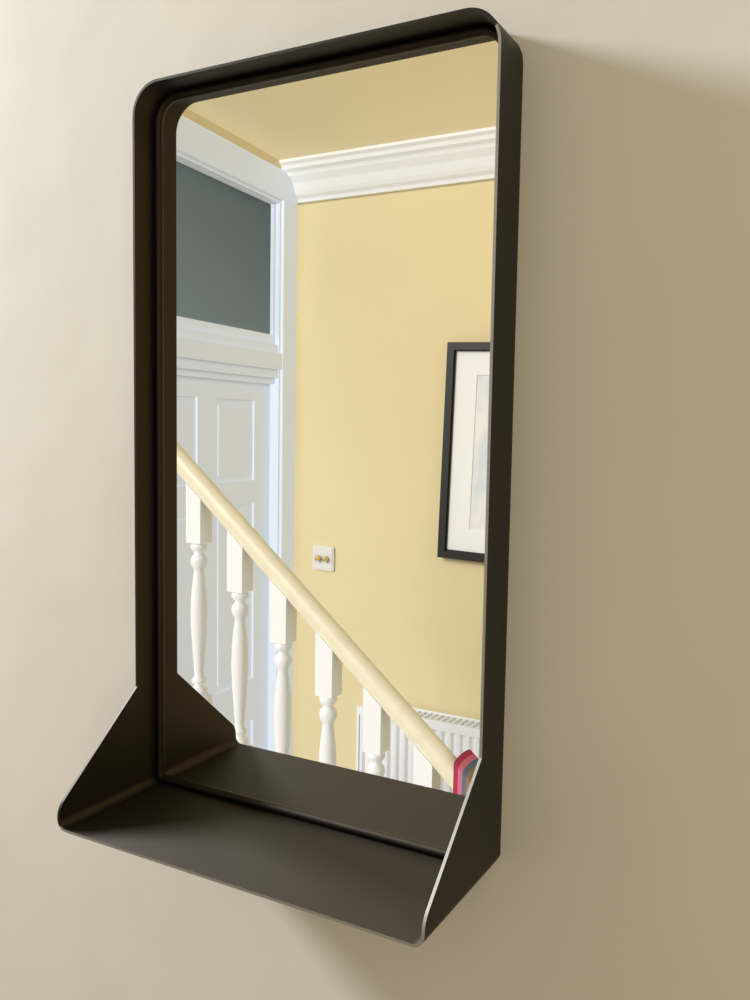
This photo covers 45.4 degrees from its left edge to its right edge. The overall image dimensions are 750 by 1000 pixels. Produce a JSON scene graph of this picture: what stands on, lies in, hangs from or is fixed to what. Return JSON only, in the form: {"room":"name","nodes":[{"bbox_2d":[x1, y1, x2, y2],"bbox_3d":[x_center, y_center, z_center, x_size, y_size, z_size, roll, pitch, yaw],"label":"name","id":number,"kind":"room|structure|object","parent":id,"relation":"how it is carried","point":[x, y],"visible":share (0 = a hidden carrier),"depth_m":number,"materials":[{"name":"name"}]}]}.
{"room":"home stair hallway","nodes":[
{"label":"home stair hallway","id":0,"kind":"room"},
{"bbox_2d":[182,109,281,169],"bbox_3d":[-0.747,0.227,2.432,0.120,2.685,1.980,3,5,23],"label":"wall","id":1,"kind":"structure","parent":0,"point":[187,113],"depth_m":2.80,"materials":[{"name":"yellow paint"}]},
{"bbox_2d":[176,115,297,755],"bbox_3d":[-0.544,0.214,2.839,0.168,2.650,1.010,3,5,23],"label":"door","id":2,"kind":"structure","parent":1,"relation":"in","point":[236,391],"depth_m":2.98,"materials":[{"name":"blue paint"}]},
{"bbox_2d":[0,0,749,999],"bbox_3d":[0.012,0.062,0.929,3.235,3.285,0.001,4,5,29],"label":"wall","id":3,"kind":"structure","parent":0,"point":[621,871],"depth_m":0.85,"materials":[{"name":"beige paint"}]},
{"bbox_2d":[57,7,522,946],"bbox_3d":[-0.068,-0.048,0.942,0.431,0.800,0.300,4,5,29],"label":"wall mirror","id":4,"kind":"object","parent":3,"relation":"attached to","point":[170,782],"visible":0.98,"depth_m":0.96,"materials":[{"name":"black metal"}]},
{"bbox_2d":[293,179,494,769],"bbox_3d":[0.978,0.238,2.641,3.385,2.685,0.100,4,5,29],"label":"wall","id":5,"kind":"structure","parent":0,"point":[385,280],"depth_m":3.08,"materials":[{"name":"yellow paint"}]},
{"bbox_2d":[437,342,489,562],"bbox_3d":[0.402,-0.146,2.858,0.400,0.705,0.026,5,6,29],"label":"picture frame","id":6,"kind":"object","parent":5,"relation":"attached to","point":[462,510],"visible":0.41,"depth_m":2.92,"materials":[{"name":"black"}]},
{"bbox_3d":[-0.042,1.757,0.970,3.385,0.100,4.200,4,5,29],"label":"floor","id":7,"kind":"structure","parent":0,"visible":0},
{"bbox_2d":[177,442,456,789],"bbox_3d":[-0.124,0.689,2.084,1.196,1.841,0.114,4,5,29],"label":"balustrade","id":8,"kind":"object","parent":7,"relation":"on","point":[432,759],"visible":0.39,"depth_m":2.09,"materials":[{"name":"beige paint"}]}
]}

